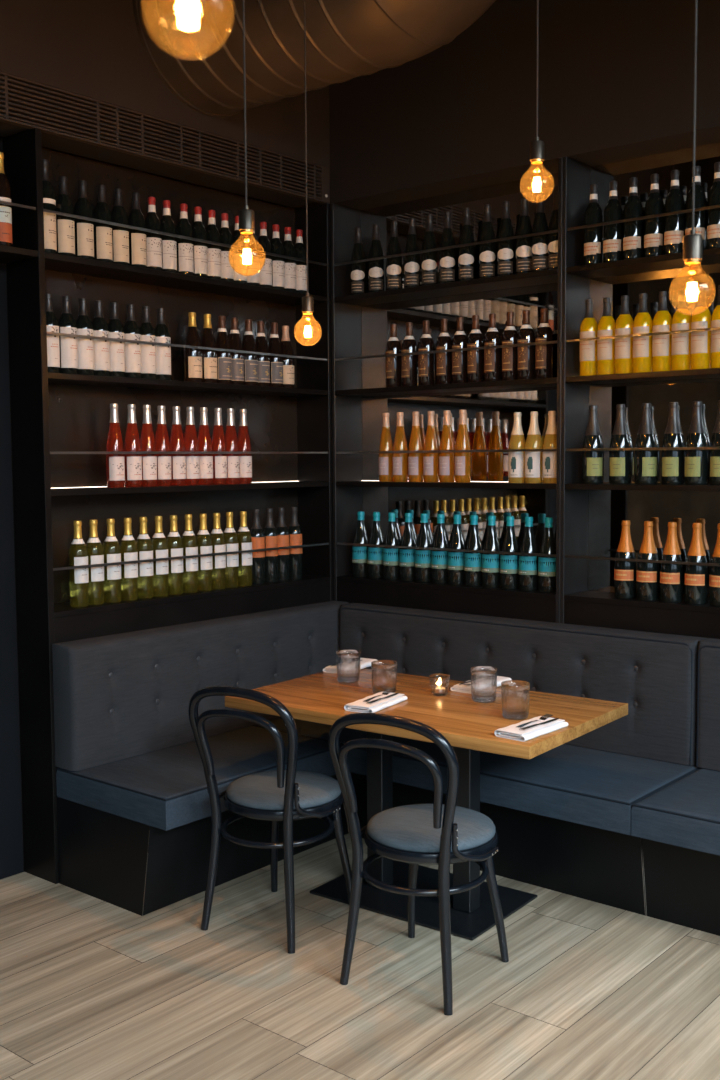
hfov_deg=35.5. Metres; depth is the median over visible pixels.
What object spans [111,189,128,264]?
wine bottle
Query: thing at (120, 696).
bench backrest
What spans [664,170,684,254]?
wine bottle
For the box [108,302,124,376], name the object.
wine bottle
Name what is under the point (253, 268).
wine bottle
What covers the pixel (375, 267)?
wine bottle
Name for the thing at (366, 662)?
napkin
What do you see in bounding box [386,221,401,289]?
wine bottle
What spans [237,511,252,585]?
wine bottle
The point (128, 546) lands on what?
wine bottle
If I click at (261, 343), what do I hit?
wine bottle
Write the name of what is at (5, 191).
wine bottle
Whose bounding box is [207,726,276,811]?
seat cushion
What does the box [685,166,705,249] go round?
wine bottle
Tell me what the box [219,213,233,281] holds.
wine bottle
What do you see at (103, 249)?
wine bottle
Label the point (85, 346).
wine bottle
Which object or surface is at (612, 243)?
wine bottle
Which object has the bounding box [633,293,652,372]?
wine bottle
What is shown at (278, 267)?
wine bottle
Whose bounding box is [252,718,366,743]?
seat cushion
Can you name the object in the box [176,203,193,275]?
wine bottle
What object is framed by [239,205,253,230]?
socket
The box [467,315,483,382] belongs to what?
wine bottle
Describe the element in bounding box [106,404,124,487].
wine bottle
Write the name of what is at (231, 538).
wine bottle
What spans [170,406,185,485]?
wine bottle
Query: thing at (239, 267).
wine bottle
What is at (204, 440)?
wine bottle
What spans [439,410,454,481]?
wine bottle
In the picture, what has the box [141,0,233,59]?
pendant bulb
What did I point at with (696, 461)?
wine bottle
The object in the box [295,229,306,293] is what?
wine bottle
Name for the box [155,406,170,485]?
wine bottle
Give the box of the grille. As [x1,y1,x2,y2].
[0,71,329,206]
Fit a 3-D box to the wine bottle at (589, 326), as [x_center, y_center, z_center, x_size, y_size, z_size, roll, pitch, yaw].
[0.915,-0.806,4.490,0.072,0.306,0.073,2,5,35]
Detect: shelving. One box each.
[0,138,37,879]
[2,128,332,883]
[330,158,562,622]
[560,142,719,638]
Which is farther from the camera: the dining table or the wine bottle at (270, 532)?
the wine bottle at (270, 532)
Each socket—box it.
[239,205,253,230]
[302,293,313,311]
[530,137,543,160]
[683,230,702,260]
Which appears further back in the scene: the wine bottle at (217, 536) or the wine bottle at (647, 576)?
the wine bottle at (217, 536)
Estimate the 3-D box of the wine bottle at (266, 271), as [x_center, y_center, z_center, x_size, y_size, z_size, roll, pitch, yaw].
[-0.428,-1.262,5.001,0.073,0.299,0.072,3,5,40]
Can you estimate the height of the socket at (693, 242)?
0.062 m
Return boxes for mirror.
[360,173,557,553]
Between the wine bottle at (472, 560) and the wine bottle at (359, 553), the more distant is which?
the wine bottle at (359, 553)
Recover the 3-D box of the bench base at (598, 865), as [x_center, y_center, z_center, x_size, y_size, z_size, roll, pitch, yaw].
[0.621,1.091,4.439,1.300,0.330,0.533,3,5,40]
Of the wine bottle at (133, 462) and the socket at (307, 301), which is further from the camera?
the wine bottle at (133, 462)
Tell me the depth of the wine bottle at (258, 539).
5.01 m
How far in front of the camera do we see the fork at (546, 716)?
3.50 m
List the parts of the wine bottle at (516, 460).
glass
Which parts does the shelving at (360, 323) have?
panel, shelf, shelf, shelf, bottle rail, shelf, panel, bottle rail, bottle rail, bottle rail, panel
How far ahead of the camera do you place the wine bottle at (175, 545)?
4.64 m
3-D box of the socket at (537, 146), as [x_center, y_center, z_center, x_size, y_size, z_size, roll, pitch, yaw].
[0.493,-1.090,3.132,0.040,0.062,0.040,3,5,40]
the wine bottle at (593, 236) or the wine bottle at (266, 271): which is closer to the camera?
the wine bottle at (593, 236)
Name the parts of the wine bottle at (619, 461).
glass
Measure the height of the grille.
0.161 m
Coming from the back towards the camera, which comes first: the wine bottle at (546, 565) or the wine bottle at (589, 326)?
the wine bottle at (546, 565)
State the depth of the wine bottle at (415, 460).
5.05 m
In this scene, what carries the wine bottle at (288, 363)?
on the wall shelving at (60, 422)
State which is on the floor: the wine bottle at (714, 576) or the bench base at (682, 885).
the bench base at (682, 885)
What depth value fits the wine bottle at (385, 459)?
5.15 m
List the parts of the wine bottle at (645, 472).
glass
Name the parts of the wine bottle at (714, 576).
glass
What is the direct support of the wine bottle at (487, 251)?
on the shelving at (360, 323)
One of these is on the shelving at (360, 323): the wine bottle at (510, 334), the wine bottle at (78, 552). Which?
the wine bottle at (510, 334)
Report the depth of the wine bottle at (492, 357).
4.75 m
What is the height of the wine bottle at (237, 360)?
0.293 m
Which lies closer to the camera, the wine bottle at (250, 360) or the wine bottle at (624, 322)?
the wine bottle at (624, 322)
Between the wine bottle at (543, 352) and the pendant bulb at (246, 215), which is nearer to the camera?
the pendant bulb at (246, 215)
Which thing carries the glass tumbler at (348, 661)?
on the dining table
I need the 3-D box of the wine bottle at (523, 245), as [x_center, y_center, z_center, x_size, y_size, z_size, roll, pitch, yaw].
[0.681,-1.253,4.651,0.072,0.316,0.073,0,4,12]
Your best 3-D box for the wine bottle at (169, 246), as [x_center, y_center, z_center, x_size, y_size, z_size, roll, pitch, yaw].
[-0.784,-1.229,4.574,0.073,0.299,0.072,3,5,36]
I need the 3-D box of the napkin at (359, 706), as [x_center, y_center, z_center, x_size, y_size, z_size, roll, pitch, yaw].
[0.056,0.554,3.846,0.112,0.023,0.245,2,5,31]
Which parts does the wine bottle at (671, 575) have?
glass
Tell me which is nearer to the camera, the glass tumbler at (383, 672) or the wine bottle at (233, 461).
the glass tumbler at (383, 672)
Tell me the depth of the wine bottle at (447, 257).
4.87 m
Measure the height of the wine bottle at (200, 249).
0.299 m
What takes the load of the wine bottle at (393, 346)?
on the shelving at (360, 323)
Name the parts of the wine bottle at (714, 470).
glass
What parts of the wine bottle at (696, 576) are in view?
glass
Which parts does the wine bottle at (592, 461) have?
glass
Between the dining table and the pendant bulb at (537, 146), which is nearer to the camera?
the pendant bulb at (537, 146)
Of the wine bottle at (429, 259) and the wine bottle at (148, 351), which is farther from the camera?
the wine bottle at (429, 259)
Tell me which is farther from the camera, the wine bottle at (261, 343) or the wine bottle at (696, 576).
the wine bottle at (261, 343)
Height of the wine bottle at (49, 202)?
0.346 m
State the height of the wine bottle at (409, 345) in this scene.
0.289 m
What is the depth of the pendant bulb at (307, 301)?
3.71 m
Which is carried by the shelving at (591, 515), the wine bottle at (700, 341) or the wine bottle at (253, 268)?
the wine bottle at (700, 341)
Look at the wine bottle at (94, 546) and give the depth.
4.33 m
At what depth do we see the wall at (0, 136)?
4.79 m
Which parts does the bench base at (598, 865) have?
edge trim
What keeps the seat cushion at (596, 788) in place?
on the bench base at (598, 865)
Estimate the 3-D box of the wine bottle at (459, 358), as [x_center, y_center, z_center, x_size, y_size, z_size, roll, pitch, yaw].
[0.435,-0.823,4.887,0.072,0.289,0.073,3,5,39]
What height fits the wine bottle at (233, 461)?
0.328 m
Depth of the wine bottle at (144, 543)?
4.52 m
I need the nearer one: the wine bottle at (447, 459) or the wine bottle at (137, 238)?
the wine bottle at (137, 238)
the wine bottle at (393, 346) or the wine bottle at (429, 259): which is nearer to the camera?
the wine bottle at (429, 259)
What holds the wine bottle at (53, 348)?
on the wall shelving at (60, 422)
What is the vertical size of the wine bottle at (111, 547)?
0.329 m
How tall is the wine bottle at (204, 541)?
0.329 m
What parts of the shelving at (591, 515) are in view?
panel, shelf, panel, shelf, shelf, bottle rail, bottle rail, shelf, bottle rail, bottle rail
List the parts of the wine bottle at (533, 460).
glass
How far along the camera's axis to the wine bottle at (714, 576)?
4.18 m
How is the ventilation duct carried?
hanging from the ceiling
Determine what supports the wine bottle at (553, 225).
on the shelving at (360, 323)
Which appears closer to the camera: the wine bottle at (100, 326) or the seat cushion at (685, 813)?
the seat cushion at (685, 813)
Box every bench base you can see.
[57,774,348,915]
[350,772,645,915]
[641,838,719,935]
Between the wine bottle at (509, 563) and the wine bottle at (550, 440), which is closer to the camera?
the wine bottle at (550, 440)
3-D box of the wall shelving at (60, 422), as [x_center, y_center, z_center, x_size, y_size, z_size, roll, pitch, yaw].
[-0.724,-0.142,4.777,0.225,2.759,1.589,3,5,40]
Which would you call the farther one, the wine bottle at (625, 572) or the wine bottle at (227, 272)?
the wine bottle at (227, 272)
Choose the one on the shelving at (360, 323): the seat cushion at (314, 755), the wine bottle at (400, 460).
the wine bottle at (400, 460)
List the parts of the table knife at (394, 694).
handle, blade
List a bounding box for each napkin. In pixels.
[323,658,376,673]
[344,692,406,712]
[451,676,511,693]
[494,716,567,741]
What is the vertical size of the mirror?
1.956 m
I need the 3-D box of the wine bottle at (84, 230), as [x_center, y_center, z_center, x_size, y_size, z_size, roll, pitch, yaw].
[-1.046,-1.205,4.250,0.073,0.301,0.072,3,5,40]
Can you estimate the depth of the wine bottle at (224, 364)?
4.80 m
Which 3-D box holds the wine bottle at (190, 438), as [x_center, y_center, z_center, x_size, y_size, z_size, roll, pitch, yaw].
[-0.710,-0.394,4.716,0.071,0.328,0.070,3,5,41]
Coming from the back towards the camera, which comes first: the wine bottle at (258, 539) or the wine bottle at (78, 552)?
the wine bottle at (258, 539)
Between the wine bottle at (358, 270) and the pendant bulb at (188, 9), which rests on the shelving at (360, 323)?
the wine bottle at (358, 270)
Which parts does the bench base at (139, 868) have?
edge trim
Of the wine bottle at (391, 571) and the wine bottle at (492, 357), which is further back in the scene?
the wine bottle at (391, 571)
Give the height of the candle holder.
0.070 m
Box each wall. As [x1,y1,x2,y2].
[0,136,282,206]
[330,221,333,600]
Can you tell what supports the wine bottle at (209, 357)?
on the wall shelving at (60, 422)
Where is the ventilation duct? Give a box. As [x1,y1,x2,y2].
[132,0,495,116]
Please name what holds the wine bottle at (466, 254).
on the shelving at (360, 323)
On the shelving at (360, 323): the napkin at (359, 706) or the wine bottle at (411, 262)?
the wine bottle at (411, 262)
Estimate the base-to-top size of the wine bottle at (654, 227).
0.319 m
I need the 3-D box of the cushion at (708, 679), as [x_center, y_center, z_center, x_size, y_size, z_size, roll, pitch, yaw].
[1.653,0.617,3.814,1.030,0.460,0.115,3,5,40]
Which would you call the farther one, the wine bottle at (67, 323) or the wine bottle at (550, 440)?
the wine bottle at (550, 440)
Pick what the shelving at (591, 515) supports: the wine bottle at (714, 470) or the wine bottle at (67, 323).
the wine bottle at (714, 470)
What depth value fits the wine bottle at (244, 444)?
4.93 m
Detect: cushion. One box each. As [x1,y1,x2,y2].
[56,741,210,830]
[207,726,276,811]
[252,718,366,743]
[296,735,335,775]
[347,736,699,834]
[631,768,719,855]
[696,638,719,770]
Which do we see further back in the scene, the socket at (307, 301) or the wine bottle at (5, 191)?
the wine bottle at (5, 191)
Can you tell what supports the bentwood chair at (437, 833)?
on the floor
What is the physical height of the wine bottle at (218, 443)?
0.328 m
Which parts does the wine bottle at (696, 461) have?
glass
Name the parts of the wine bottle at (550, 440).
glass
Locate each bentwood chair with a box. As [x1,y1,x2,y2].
[188,686,351,953]
[328,713,508,1015]
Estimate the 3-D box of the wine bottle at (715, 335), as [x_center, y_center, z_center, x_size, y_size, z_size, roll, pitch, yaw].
[1.333,-0.784,4.139,0.072,0.306,0.073,3,6,42]
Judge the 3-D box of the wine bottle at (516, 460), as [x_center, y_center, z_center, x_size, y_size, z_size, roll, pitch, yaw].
[0.663,-0.389,4.733,0.075,0.297,0.076,3,5,35]
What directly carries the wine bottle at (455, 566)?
on the shelving at (360, 323)
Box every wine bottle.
[0,152,11,246]
[42,159,56,253]
[46,294,59,372]
[56,176,74,256]
[58,296,77,373]
[69,520,88,606]
[74,180,93,259]
[76,298,93,374]
[86,519,104,604]
[92,300,109,375]
[93,185,112,262]
[103,518,121,602]
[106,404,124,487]
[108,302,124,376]
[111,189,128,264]
[120,518,137,600]
[123,304,141,377]
[124,404,141,486]
[128,192,146,267]
[136,517,153,598]
[139,306,156,378]
[140,405,156,486]
[145,197,161,270]
[151,516,168,596]
[154,308,170,379]
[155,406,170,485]
[160,200,176,272]
[166,515,183,594]
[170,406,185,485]
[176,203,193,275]
[181,514,197,592]
[184,312,201,381]
[184,407,199,484]
[192,207,207,277]
[196,513,212,590]
[197,407,212,484]
[200,314,216,382]
[206,210,220,279]
[210,513,225,589]
[211,408,226,484]
[215,316,231,383]
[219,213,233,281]
[223,512,238,587]
[225,408,239,483]
[229,318,243,384]
[232,216,247,283]
[237,409,251,483]
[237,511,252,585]
[242,319,257,385]
[246,220,259,285]
[250,509,264,583]
[255,321,269,386]
[258,222,271,287]
[263,508,277,582]
[268,322,282,386]
[271,224,284,289]
[276,507,289,580]
[281,326,293,387]
[283,227,295,291]
[288,507,302,579]
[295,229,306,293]
[351,227,365,294]
[352,511,368,576]
[367,512,383,578]
[368,224,383,292]
[379,413,392,481]
[383,512,399,579]
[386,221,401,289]
[386,324,401,386]
[393,412,407,481]
[399,513,416,580]
[401,322,416,385]
[404,218,419,287]
[408,412,423,481]
[415,513,432,582]
[418,320,433,384]
[422,215,437,285]
[423,411,438,481]
[431,514,448,583]
[436,319,451,383]
[439,211,455,283]
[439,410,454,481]
[447,514,465,584]
[452,317,467,382]
[455,410,470,481]
[458,208,474,280]
[464,515,482,586]
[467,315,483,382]
[479,204,495,278]
[482,516,500,587]
[484,313,500,381]
[497,201,514,275]
[500,516,519,589]
[502,312,517,380]
[508,412,525,482]
[516,198,531,273]
[517,310,534,379]
[518,517,538,590]
[525,411,542,482]
[531,194,547,271]
[535,308,552,378]
[538,517,555,592]
[543,411,556,482]
[548,192,557,269]
[579,299,597,375]
[582,405,603,483]
[584,184,602,264]
[597,297,615,374]
[603,181,622,262]
[609,404,630,483]
[614,520,636,598]
[615,295,633,373]
[623,177,642,259]
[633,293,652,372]
[634,403,656,483]
[636,521,658,600]
[644,174,663,256]
[652,291,671,371]
[660,522,682,602]
[661,402,684,484]
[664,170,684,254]
[671,289,691,370]
[684,523,707,604]
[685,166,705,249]
[685,401,708,484]
[691,287,711,368]
[707,162,719,248]
[709,400,719,484]
[709,523,719,606]
[711,285,719,367]
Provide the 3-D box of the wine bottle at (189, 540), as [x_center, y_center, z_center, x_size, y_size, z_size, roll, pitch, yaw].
[-0.719,0.056,4.731,0.073,0.329,0.072,3,5,40]
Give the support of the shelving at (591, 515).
on the floor
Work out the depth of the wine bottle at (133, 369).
4.42 m
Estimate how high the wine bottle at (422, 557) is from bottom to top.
0.309 m
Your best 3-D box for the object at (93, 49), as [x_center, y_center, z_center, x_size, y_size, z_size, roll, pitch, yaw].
[-1.219,-2.377,4.097,0.300,1.478,3.000,3,5,40]
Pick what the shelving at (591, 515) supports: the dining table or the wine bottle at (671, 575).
the wine bottle at (671, 575)
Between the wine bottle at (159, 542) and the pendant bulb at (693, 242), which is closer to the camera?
the pendant bulb at (693, 242)
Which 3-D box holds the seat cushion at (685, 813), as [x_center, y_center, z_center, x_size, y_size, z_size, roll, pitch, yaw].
[1.490,0.915,3.624,1.014,0.122,0.646,3,5,40]
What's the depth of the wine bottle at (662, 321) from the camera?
4.27 m
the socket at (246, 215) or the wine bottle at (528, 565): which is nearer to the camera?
the socket at (246, 215)
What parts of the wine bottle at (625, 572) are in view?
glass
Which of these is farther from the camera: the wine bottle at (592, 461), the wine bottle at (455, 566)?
the wine bottle at (455, 566)
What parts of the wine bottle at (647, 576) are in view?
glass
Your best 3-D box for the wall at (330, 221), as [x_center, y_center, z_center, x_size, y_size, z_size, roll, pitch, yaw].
[1.623,-0.937,4.166,4.700,4.400,0.130,3,5,40]
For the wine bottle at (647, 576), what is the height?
0.307 m
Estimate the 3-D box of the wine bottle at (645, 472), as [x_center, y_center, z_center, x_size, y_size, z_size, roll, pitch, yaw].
[1.109,-0.373,4.356,0.085,0.313,0.086,-2,4,-16]
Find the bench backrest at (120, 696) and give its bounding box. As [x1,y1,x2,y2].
[52,601,348,770]
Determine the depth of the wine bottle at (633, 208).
4.31 m
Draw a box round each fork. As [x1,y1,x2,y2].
[363,689,393,701]
[516,714,552,727]
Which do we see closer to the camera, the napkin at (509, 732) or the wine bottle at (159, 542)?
the napkin at (509, 732)
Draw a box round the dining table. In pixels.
[225,669,627,940]
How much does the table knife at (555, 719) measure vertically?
0.004 m
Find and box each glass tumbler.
[336,650,360,682]
[371,660,396,693]
[470,666,496,702]
[501,680,529,719]
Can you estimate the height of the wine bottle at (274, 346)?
0.293 m
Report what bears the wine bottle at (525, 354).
on the shelving at (360, 323)
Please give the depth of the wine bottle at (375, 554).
5.22 m
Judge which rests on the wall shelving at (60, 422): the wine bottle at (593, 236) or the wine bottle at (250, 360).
the wine bottle at (250, 360)
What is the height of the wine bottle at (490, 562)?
0.309 m
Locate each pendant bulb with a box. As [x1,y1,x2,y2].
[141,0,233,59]
[228,0,265,275]
[294,0,313,345]
[520,0,553,202]
[669,0,715,314]
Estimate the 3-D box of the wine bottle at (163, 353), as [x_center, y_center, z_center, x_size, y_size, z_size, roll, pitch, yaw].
[-0.806,-0.793,4.564,0.073,0.293,0.073,3,5,36]
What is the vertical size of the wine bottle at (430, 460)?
0.316 m
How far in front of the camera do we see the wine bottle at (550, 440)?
4.60 m
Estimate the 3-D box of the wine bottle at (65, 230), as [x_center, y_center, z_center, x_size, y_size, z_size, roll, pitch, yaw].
[-1.102,-1.200,4.188,0.073,0.301,0.072,3,5,39]
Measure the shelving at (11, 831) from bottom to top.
2.759 m
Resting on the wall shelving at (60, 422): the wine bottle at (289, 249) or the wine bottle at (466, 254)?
the wine bottle at (289, 249)
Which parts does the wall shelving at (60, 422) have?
panel, bottle rail, shelf, bottle rail, shelf, bottle rail, shelf, bottle rail, shelf, panel, panel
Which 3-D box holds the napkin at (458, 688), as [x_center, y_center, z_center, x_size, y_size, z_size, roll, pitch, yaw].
[0.448,0.530,4.139,0.112,0.023,0.245,3,5,39]
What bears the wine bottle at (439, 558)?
on the shelving at (360, 323)
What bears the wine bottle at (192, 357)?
on the wall shelving at (60, 422)
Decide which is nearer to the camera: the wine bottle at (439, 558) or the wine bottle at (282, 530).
the wine bottle at (439, 558)
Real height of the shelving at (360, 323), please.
2.759 m
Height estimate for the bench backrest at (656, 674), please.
0.460 m
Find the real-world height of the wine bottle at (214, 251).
0.299 m
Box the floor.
[0,833,719,1079]
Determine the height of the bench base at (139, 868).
0.330 m
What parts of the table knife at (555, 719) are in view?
handle, blade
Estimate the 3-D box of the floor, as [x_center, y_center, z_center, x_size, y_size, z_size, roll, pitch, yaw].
[-1.054,1.510,1.098,4.800,0.002,8.550,3,5,40]
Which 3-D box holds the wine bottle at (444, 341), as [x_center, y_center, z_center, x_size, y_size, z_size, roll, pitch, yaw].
[0.371,-0.827,4.944,0.072,0.289,0.073,3,5,38]
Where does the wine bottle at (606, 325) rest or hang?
on the shelving at (591, 515)
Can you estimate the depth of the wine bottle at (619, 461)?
4.40 m
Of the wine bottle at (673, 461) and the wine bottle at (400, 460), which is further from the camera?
the wine bottle at (400, 460)
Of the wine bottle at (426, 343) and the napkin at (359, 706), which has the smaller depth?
the napkin at (359, 706)
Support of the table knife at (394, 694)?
on the napkin at (359, 706)
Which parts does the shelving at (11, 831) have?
panel, bottle rail, shelf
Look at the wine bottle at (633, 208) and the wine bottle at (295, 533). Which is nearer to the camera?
the wine bottle at (633, 208)
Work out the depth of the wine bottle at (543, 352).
4.59 m
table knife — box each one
[366,693,398,704]
[519,718,558,730]
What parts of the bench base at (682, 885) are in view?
edge trim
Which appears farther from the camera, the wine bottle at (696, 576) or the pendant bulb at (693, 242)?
the wine bottle at (696, 576)
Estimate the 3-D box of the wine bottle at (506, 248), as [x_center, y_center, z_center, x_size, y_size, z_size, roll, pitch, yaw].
[0.611,-1.257,4.706,0.072,0.316,0.073,0,4,11]
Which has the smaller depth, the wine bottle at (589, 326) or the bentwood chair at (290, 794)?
the bentwood chair at (290, 794)
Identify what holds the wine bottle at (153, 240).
on the wall shelving at (60, 422)
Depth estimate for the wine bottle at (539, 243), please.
4.57 m
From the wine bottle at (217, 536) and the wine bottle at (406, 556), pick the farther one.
the wine bottle at (406, 556)
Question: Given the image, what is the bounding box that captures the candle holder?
[429,674,449,695]
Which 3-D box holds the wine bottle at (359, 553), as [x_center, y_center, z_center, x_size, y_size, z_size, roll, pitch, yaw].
[0.005,0.019,5.311,0.086,0.309,0.086,3,5,41]
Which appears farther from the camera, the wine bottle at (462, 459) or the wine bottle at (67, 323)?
the wine bottle at (462, 459)
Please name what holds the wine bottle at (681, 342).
on the shelving at (591, 515)
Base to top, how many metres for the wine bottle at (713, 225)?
0.319 m
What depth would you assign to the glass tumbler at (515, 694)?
3.61 m
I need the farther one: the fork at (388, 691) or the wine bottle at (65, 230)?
the wine bottle at (65, 230)
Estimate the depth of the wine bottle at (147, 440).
4.51 m
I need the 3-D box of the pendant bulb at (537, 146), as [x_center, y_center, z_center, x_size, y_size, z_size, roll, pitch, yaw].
[0.487,-1.997,3.067,0.100,2.110,0.100,3,5,40]
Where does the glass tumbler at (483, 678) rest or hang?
on the dining table
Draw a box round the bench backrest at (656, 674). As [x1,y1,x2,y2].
[339,603,706,765]
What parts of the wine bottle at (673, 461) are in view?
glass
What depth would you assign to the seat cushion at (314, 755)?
4.39 m
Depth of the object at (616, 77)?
4.52 m
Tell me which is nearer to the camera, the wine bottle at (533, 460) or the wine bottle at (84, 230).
the wine bottle at (84, 230)

